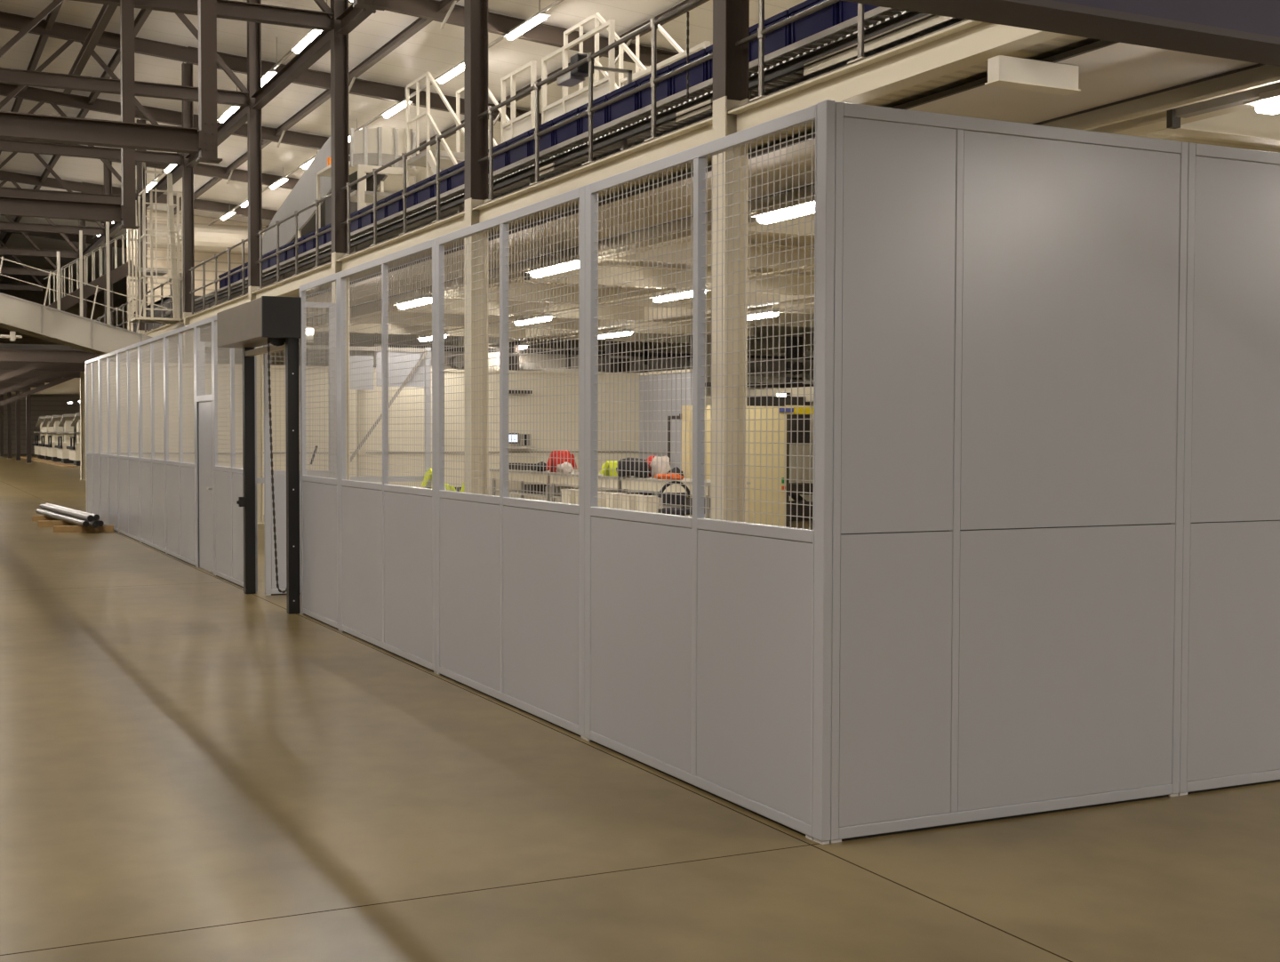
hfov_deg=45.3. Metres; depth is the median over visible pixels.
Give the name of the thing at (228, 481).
partition panel
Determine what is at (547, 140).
tote
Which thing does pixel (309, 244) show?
tote
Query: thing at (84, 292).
stair
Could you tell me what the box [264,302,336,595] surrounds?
partition panel
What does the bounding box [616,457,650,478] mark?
bag
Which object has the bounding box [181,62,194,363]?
steel column
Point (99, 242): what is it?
tie beam
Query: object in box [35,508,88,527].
tube
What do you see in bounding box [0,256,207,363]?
staircase
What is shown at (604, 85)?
frame
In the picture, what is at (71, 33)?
roof truss
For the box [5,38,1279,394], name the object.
floor
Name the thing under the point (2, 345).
floor
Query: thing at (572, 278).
cross beam
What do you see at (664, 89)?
tote
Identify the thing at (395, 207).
tote
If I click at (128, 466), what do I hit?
partition panel
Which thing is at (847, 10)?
tote
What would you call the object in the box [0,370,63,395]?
knee brace
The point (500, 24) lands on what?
roof truss
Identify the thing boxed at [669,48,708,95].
tote
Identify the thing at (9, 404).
post
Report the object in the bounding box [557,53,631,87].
box
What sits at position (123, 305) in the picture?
handrail
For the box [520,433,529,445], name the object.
switch box
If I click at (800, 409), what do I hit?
sign
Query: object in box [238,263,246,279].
tote
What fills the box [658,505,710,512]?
shelf
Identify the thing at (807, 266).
light trunking
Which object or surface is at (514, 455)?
box
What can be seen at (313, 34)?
strip light
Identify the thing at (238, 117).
tie beam
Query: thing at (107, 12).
tie beam
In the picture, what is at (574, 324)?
cross beam
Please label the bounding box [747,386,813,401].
rail
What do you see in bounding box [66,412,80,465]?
station
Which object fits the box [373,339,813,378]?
conveyor
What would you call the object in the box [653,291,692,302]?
diffuser
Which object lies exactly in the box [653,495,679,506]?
storage box
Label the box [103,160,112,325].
steel column
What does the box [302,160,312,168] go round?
diffuser
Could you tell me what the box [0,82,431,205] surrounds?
roof truss
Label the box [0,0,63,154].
purlin
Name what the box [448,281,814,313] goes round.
cross beam
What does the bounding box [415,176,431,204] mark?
tote
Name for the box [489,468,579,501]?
workbench
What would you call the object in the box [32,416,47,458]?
station
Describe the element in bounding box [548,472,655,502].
workbench
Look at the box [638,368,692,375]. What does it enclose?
trim
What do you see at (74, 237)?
roof truss
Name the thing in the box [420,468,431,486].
vest
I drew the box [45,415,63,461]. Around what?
station
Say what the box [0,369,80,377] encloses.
beam
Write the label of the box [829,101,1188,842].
partition panel
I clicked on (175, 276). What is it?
ladder
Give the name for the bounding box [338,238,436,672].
partition panel
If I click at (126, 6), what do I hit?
hanger
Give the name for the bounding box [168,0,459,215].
purlin
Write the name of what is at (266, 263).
tote
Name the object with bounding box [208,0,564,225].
light trunking
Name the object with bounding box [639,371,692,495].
wall
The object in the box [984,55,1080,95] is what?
box
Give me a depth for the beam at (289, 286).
25.00 m
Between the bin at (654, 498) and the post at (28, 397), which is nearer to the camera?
the bin at (654, 498)
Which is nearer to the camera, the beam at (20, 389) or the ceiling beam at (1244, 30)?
the ceiling beam at (1244, 30)
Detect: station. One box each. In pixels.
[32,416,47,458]
[38,415,54,460]
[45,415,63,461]
[54,413,76,463]
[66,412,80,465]
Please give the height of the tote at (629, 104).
0.340 m
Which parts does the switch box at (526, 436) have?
door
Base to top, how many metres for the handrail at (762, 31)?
1.040 m
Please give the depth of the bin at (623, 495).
25.14 m
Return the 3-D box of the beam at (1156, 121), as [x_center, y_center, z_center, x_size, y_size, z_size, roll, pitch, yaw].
[0.304,-2.710,16.460,0.200,0.320,41.000,-1,2,-26]
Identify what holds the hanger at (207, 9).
hanging from the roof truss
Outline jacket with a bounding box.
[545,450,577,472]
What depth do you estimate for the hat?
25.53 m
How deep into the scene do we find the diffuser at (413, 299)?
22.89 m
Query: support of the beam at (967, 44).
attached to the floor at (71, 387)
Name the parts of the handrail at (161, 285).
post, post, rail, post, rail, post, post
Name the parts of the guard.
panel, panel, panel, table frame, panel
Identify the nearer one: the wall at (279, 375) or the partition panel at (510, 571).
the partition panel at (510, 571)
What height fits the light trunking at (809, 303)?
0.142 m
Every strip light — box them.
[91,0,349,239]
[1243,88,1279,114]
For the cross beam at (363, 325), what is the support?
attached to the floor at (71, 387)
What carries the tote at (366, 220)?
on the conveyor at (828, 50)
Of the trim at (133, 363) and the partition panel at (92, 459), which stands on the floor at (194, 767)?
the partition panel at (92, 459)
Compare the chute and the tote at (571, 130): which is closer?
the tote at (571, 130)
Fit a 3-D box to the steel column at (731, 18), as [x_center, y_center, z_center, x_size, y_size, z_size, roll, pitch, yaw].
[0.715,-3.575,12.053,0.270,9.730,0.270,-1,2,-26]
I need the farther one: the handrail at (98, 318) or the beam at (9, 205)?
the handrail at (98, 318)
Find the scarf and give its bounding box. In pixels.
[530,461,549,471]
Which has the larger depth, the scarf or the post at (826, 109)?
the scarf
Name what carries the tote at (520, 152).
on the conveyor at (828, 50)
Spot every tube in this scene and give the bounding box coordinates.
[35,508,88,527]
[40,503,93,520]
[44,509,98,527]
[46,503,99,519]
[92,520,103,526]
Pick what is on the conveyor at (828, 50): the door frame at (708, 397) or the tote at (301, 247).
the tote at (301, 247)
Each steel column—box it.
[78,219,86,479]
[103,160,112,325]
[136,119,147,333]
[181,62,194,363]
[246,0,264,523]
[330,0,350,479]
[464,0,487,494]
[711,0,749,522]
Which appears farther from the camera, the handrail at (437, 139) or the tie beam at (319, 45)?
the tie beam at (319, 45)
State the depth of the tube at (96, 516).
26.46 m
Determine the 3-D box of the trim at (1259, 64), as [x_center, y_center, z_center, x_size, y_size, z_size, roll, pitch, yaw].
[1.088,-2.681,14.617,0.015,0.014,37.000,-1,2,-26]
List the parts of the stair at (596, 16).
frame, sloped handrail, frame, sloped handrail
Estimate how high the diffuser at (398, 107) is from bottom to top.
0.062 m
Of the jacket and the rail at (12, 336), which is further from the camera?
the rail at (12, 336)
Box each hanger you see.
[120,0,139,229]
[195,0,222,163]
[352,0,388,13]
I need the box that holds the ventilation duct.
[136,222,265,252]
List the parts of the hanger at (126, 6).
plate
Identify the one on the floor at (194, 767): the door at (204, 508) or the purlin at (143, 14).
the door at (204, 508)
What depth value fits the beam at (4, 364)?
45.09 m
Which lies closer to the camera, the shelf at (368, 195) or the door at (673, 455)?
the shelf at (368, 195)
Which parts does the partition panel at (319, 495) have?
rail, rail, rail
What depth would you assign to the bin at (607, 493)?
25.70 m
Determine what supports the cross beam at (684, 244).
attached to the floor at (71, 387)
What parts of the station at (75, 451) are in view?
screen frame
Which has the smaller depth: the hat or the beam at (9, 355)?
the hat
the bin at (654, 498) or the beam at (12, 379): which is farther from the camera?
the beam at (12, 379)
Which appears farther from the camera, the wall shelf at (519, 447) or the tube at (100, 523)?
the wall shelf at (519, 447)
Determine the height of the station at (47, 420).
2.550 m
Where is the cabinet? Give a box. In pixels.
[681,405,813,527]
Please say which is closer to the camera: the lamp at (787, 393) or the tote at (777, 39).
the tote at (777, 39)
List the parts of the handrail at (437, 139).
post, post, rail, rail, post, post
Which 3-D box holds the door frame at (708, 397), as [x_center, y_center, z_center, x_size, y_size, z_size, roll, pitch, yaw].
[2.792,-0.468,29.944,2.600,2.400,1.680,-1,2,-26]
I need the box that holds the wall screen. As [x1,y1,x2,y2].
[509,432,519,443]
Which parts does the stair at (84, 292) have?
tall post, tall post, handrail, handrail, tall post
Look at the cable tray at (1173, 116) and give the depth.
9.48 m
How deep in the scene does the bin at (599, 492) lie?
26.24 m
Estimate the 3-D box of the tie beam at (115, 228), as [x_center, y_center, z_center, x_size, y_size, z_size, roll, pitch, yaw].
[-14.420,-7.276,42.851,0.160,0.220,6.580,-1,2,-26]
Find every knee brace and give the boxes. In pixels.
[0,361,49,381]
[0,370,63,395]
[0,377,73,406]
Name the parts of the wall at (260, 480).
post, rail, rail, post, post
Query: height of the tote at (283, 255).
0.340 m
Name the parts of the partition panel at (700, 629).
rail, rail, rail, rail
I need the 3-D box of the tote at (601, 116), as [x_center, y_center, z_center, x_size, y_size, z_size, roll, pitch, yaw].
[-0.274,-3.761,15.975,0.504,0.340,0.678,-1,2,-26]
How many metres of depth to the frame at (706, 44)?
18.11 m
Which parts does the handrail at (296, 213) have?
post, post, rail, rail, post, post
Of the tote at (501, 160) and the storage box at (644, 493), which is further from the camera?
the storage box at (644, 493)
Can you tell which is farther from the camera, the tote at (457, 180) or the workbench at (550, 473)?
the workbench at (550, 473)
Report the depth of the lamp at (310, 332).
15.66 m
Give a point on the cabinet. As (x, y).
(688, 407)
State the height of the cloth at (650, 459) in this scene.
0.368 m
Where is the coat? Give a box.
[649,456,670,477]
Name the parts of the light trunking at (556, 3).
roof strip light, roof strip light, roof strip light, roof strip light, roof strip light, drop rod, roof strip light, roof strip light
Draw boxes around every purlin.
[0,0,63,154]
[0,8,151,246]
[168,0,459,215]
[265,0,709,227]
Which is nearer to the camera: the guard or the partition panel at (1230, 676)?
the partition panel at (1230, 676)
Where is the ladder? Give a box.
[128,161,183,323]
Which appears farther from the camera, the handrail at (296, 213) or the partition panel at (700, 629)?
the handrail at (296, 213)
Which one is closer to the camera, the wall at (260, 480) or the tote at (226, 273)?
the wall at (260, 480)
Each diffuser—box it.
[221,212,234,220]
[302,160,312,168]
[383,101,405,118]
[398,297,431,309]
[419,334,446,341]
[514,316,551,325]
[598,331,631,338]
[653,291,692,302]
[747,312,778,319]
[756,201,815,223]
[1255,97,1279,114]
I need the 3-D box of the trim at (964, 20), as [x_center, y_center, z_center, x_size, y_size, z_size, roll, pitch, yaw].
[-11.392,-3.713,36.877,0.180,0.028,90.000,-1,2,-26]
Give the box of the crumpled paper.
[555,461,573,472]
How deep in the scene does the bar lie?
32.97 m
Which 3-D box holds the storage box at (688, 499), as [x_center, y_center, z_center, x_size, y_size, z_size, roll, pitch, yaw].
[0.966,0.361,24.602,0.400,0.169,0.450,-1,2,-26]
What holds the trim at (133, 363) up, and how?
on the wall at (279, 375)
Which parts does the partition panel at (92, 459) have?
rail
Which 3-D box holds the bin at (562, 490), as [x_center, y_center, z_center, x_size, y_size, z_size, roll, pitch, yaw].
[-1.237,0.474,27.509,0.260,0.650,0.340,-1,2,-26]
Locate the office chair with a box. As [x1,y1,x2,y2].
[657,480,692,515]
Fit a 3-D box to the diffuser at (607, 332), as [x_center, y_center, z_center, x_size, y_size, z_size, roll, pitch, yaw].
[-0.511,-2.881,30.372,0.140,0.062,1.500,-1,2,-26]
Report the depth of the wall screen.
32.99 m
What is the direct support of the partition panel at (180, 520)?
on the floor at (194, 767)
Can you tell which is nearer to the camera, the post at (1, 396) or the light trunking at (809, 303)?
the light trunking at (809, 303)
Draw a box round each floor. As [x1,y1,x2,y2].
[0,343,79,350]
[0,454,1279,961]
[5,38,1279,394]
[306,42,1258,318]
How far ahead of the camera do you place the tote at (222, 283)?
33.45 m
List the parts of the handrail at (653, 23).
post, post, rail, post, rail, post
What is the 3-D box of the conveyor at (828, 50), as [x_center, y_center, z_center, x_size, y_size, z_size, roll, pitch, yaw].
[-3.700,-3.527,22.827,0.730,0.590,38.000,-1,2,-26]
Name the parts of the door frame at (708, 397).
window panel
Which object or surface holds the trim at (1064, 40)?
attached to the floor at (71, 387)
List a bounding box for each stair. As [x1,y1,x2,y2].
[44,221,167,324]
[405,72,510,187]
[563,12,684,89]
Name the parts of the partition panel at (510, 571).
rail, rail, rail, rail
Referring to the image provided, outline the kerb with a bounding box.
[20,456,78,466]
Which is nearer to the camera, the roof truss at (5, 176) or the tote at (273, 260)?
the tote at (273, 260)
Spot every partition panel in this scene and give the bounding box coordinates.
[85,356,100,519]
[98,350,118,531]
[116,342,140,542]
[138,333,166,553]
[164,322,196,567]
[212,314,257,592]
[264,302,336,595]
[299,272,340,630]
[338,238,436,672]
[435,185,585,738]
[584,104,816,839]
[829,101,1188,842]
[1178,142,1279,795]
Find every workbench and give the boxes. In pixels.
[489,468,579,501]
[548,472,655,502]
[619,476,750,518]
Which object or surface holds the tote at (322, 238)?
on the conveyor at (828, 50)
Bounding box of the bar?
[509,390,532,393]
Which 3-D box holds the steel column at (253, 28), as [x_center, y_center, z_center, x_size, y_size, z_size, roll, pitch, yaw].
[-6.947,-4.089,27.679,0.270,9.730,0.270,-1,2,-26]
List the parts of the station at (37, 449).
screen frame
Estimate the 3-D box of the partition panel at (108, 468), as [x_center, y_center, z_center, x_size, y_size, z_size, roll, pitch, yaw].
[-9.095,-0.685,26.291,0.042,3.000,2.398,-1,2,-26]
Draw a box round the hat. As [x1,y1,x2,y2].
[666,466,683,475]
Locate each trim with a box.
[88,360,638,375]
[103,450,638,454]
[141,19,968,334]
[286,34,1088,296]
[306,40,1118,298]
[306,63,1265,319]
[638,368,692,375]
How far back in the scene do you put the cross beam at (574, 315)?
27.47 m
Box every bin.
[560,488,579,503]
[575,489,579,504]
[598,491,610,507]
[603,492,625,509]
[619,494,642,510]
[636,495,658,512]
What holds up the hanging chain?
hanging from the handrail at (653, 23)
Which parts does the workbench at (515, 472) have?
leg, leg, leg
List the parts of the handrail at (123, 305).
post, rail, post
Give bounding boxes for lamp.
[298,327,312,343]
[776,392,790,396]
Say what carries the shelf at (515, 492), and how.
attached to the workbench at (515, 472)
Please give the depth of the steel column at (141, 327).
39.80 m
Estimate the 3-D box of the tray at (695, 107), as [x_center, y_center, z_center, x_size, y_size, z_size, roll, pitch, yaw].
[0.475,-3.268,13.545,0.015,0.080,0.650,-1,2,-26]
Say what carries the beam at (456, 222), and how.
attached to the floor at (71, 387)
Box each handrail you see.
[95,313,104,322]
[110,298,137,331]
[142,272,182,333]
[188,238,247,315]
[255,193,331,289]
[340,122,464,255]
[477,0,712,202]
[735,0,865,101]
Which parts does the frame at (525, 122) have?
rail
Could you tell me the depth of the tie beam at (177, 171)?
36.55 m
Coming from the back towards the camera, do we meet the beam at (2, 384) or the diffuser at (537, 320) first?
the beam at (2, 384)
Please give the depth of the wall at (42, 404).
111.12 m
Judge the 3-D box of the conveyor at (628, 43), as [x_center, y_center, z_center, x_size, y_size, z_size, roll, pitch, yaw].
[-4.146,-8.781,37.978,0.120,0.483,45.900,-1,2,-26]
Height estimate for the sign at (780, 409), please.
0.070 m
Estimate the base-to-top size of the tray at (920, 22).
0.090 m
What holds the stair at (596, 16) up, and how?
on the floor at (71, 387)
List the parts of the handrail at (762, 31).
plate, post, rail, plate, post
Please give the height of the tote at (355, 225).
0.340 m
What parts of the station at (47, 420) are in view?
screen frame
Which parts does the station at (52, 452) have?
screen frame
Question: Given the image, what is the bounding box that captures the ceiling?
[0,0,806,327]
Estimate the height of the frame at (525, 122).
2.830 m
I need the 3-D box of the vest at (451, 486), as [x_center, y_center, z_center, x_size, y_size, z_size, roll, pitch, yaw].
[-2.739,0.165,21.382,0.394,0.286,0.386,1,2,15]
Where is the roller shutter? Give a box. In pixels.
[216,296,301,614]
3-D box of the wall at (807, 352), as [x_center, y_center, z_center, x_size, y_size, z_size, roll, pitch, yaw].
[7.747,-1.491,37.420,0.100,4.000,30.000,-1,2,-26]
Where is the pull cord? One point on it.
(316, 445)
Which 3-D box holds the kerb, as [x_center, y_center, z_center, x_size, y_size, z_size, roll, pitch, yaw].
[-32.454,-1.084,83.462,0.600,0.060,28.000,-1,2,-26]
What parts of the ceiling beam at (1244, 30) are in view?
panel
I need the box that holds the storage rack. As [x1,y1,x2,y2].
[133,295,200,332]
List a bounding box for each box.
[509,453,535,463]
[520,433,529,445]
[524,484,546,493]
[545,486,573,495]
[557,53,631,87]
[598,489,623,492]
[622,492,653,495]
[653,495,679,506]
[682,497,710,509]
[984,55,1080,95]
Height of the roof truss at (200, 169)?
4.501 m
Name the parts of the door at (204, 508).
over panel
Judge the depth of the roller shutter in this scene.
14.09 m
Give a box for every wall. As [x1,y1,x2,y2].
[0,327,127,454]
[84,364,639,514]
[126,208,266,331]
[200,341,431,487]
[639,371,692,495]
[747,350,813,389]
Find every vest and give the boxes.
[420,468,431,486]
[431,483,455,491]
[599,460,618,476]
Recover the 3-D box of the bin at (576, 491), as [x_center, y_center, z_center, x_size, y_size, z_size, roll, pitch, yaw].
[-0.964,0.492,26.952,0.260,0.650,0.340,-1,2,-26]
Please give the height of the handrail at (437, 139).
1.040 m
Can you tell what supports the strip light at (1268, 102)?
attached to the light trunking at (1276, 79)
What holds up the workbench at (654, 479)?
on the floor at (194, 767)
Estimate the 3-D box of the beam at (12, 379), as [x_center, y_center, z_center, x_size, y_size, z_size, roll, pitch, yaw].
[-32.703,-3.629,50.943,25.400,0.320,0.200,-1,2,-26]
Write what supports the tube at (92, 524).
on the pallet
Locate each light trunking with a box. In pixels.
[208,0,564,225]
[393,75,1279,309]
[416,264,814,341]
[495,302,814,349]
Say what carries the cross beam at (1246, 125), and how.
attached to the floor at (71, 387)
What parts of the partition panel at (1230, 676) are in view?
rail, rail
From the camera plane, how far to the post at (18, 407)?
85.79 m
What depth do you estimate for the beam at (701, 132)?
14.14 m
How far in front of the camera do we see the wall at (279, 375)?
32.43 m
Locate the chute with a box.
[262,136,387,255]
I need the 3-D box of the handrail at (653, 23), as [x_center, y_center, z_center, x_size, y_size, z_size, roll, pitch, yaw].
[-0.564,-3.516,14.665,0.100,1.040,5.610,-1,2,-26]
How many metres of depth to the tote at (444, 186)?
20.18 m
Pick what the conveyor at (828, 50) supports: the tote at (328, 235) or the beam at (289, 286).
the tote at (328, 235)
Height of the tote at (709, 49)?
0.340 m
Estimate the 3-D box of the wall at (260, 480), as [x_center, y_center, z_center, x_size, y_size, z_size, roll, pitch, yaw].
[-4.777,-0.535,22.706,3.440,2.950,0.285,-1,2,-26]
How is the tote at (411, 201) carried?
on the conveyor at (828, 50)
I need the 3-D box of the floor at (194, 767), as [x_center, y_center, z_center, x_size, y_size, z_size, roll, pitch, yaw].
[-15.912,0.171,49.273,56.000,0.200,136.000,-1,2,-26]
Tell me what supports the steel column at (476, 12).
on the floor at (194, 767)
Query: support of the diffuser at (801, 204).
attached to the light trunking at (1276, 79)
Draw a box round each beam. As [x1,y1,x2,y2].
[0,111,201,153]
[0,195,123,222]
[0,348,113,362]
[0,360,85,371]
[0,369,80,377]
[0,376,61,383]
[0,382,44,387]
[0,386,28,391]
[63,4,117,94]
[82,235,103,260]
[105,221,121,238]
[140,164,182,207]
[142,318,183,336]
[184,105,247,167]
[185,294,247,324]
[250,30,330,110]
[251,262,331,298]
[306,64,1279,329]
[314,322,690,343]
[336,3,373,34]
[336,211,464,270]
[350,311,754,336]
[392,297,814,327]
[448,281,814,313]
[459,274,814,345]
[472,117,712,222]
[518,264,814,295]
[608,240,814,271]
[728,19,1064,132]
[748,212,814,237]
[840,0,1279,66]
[1155,107,1279,145]
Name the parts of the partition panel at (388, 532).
rail, rail, rail, rail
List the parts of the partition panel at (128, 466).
rail, rail, rail, rail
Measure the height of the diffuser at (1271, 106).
0.062 m
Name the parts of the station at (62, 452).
screen frame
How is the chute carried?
on the floor at (71, 387)
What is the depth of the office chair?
23.14 m
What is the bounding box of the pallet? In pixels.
[32,515,113,532]
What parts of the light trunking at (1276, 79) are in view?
low strip light, low strip light, low strip light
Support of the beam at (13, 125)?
attached to the hanger at (207, 9)
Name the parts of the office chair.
frame, backrest, seat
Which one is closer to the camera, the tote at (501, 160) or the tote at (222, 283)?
the tote at (501, 160)
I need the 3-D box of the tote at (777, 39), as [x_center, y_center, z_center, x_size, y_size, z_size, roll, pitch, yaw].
[1.267,-3.658,12.834,0.504,0.340,0.678,-1,2,-26]
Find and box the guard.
[350,126,421,210]
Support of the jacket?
on the workbench at (550, 473)
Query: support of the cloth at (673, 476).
on the workbench at (654, 479)
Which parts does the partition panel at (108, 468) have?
rail, rail, rail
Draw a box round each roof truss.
[0,0,678,106]
[0,11,541,165]
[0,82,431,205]
[0,138,379,235]
[0,170,277,258]
[0,216,103,276]
[0,230,126,290]
[71,0,333,31]
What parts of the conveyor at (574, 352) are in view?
motor, motor, motor, motor, motor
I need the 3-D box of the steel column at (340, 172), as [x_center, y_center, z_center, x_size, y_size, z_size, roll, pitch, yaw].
[-4.394,-3.918,22.473,0.270,9.730,0.270,-1,2,-26]
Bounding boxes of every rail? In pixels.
[0,331,22,340]
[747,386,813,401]
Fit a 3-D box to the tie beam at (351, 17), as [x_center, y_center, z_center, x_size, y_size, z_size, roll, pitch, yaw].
[-3.111,-6.516,19.786,0.160,0.220,5.580,-1,2,-26]
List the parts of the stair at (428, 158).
frame, sloped handrail, frame, sloped handrail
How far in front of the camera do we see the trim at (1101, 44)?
11.55 m
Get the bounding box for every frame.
[500,60,535,143]
[541,19,615,124]
[632,40,710,81]
[704,395,813,520]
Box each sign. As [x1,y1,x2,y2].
[779,408,793,411]
[793,407,813,414]
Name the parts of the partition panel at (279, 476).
rail, rail, rail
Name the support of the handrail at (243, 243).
on the trim at (964, 20)
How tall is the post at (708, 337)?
4.000 m
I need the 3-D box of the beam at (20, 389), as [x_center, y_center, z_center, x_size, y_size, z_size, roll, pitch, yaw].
[-39.304,-4.072,64.405,25.400,0.320,0.200,-1,2,-26]
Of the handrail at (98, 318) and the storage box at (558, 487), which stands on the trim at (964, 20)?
the handrail at (98, 318)
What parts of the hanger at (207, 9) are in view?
plate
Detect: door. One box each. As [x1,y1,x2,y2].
[194,316,214,575]
[667,413,681,470]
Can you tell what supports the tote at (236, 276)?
on the conveyor at (828, 50)
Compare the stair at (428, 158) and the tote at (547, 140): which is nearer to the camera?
the tote at (547, 140)
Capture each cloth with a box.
[645,455,654,476]
[653,472,684,479]
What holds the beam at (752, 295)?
attached to the floor at (71, 387)
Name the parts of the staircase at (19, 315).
guard post, panel, guard post, panel, guard post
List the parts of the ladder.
screen rail, head frame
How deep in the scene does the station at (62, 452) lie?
79.52 m
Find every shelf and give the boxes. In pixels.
[350,190,394,203]
[494,489,551,496]
[509,446,535,448]
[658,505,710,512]
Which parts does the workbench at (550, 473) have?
leg, leg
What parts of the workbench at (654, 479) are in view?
leg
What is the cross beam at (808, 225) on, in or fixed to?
attached to the floor at (71, 387)
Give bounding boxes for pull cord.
[310,445,317,463]
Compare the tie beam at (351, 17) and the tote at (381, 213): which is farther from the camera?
the tote at (381, 213)
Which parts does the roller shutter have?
guide post, rail, pull chain, guide post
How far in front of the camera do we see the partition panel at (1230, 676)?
7.17 m
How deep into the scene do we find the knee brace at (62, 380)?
50.65 m
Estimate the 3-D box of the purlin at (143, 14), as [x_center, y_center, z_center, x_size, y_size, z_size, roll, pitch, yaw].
[-15.184,-9.769,41.503,0.120,0.160,62.000,-1,2,-26]
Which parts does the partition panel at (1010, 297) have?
rail, rail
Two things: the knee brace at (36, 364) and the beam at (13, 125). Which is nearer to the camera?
the beam at (13, 125)
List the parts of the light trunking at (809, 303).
low strip light, low strip light, low strip light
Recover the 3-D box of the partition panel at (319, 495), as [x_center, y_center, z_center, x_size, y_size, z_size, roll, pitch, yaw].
[-2.797,-0.262,13.446,0.042,3.000,1.354,-1,2,-26]
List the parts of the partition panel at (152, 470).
rail, rail, rail, rail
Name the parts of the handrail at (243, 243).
post, post, post, rail, rail, post, post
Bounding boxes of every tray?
[509,463,533,470]
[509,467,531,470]
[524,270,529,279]
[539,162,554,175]
[676,99,711,121]
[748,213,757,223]
[803,14,955,76]
[1166,81,1279,128]
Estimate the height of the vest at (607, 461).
0.268 m
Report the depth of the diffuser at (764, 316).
25.18 m
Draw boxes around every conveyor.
[164,6,964,318]
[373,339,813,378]
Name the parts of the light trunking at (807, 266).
low strip light, low strip light, low strip light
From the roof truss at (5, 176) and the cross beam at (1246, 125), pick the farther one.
the roof truss at (5, 176)
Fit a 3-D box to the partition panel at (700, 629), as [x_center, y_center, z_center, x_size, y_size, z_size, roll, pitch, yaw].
[0.224,-0.059,7.285,0.042,3.000,2.292,-1,2,-26]
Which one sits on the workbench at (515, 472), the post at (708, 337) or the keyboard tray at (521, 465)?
the keyboard tray at (521, 465)
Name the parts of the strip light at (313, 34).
roof strip light, roof strip light, light trunking, roof strip light, drop rod, roof strip light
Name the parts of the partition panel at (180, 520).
rail, rail, rail, rail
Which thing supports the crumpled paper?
on the workbench at (550, 473)
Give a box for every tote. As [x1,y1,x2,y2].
[218,272,225,287]
[224,270,231,285]
[231,266,239,282]
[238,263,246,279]
[262,252,269,270]
[268,248,276,267]
[279,244,286,263]
[285,240,295,259]
[294,235,304,255]
[304,231,314,251]
[313,226,325,247]
[324,223,331,243]
[350,209,359,232]
[359,204,373,228]
[371,198,386,221]
[384,191,400,216]
[399,184,415,210]
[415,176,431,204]
[431,168,449,197]
[448,160,464,190]
[488,141,508,173]
[506,130,530,165]
[528,120,554,155]
[552,107,580,144]
[578,94,608,134]
[606,80,639,121]
[636,64,671,109]
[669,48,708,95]
[705,44,712,79]
[749,9,791,62]
[788,0,839,43]
[839,0,879,23]
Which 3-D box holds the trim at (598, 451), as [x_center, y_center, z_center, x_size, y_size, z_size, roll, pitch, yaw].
[-5.267,-0.593,31.854,11.710,0.025,0.029,-1,2,-26]
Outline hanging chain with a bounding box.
[686,11,688,97]
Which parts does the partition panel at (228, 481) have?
rail, rail, rail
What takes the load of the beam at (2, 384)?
attached to the floor at (2, 345)
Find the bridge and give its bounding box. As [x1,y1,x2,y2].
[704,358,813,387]
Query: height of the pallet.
0.100 m
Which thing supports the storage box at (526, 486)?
on the workbench at (515, 472)
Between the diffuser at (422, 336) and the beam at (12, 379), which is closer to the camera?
the diffuser at (422, 336)
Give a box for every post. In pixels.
[0,394,3,456]
[7,392,11,458]
[15,392,20,460]
[25,387,31,463]
[704,335,711,395]
[812,99,835,844]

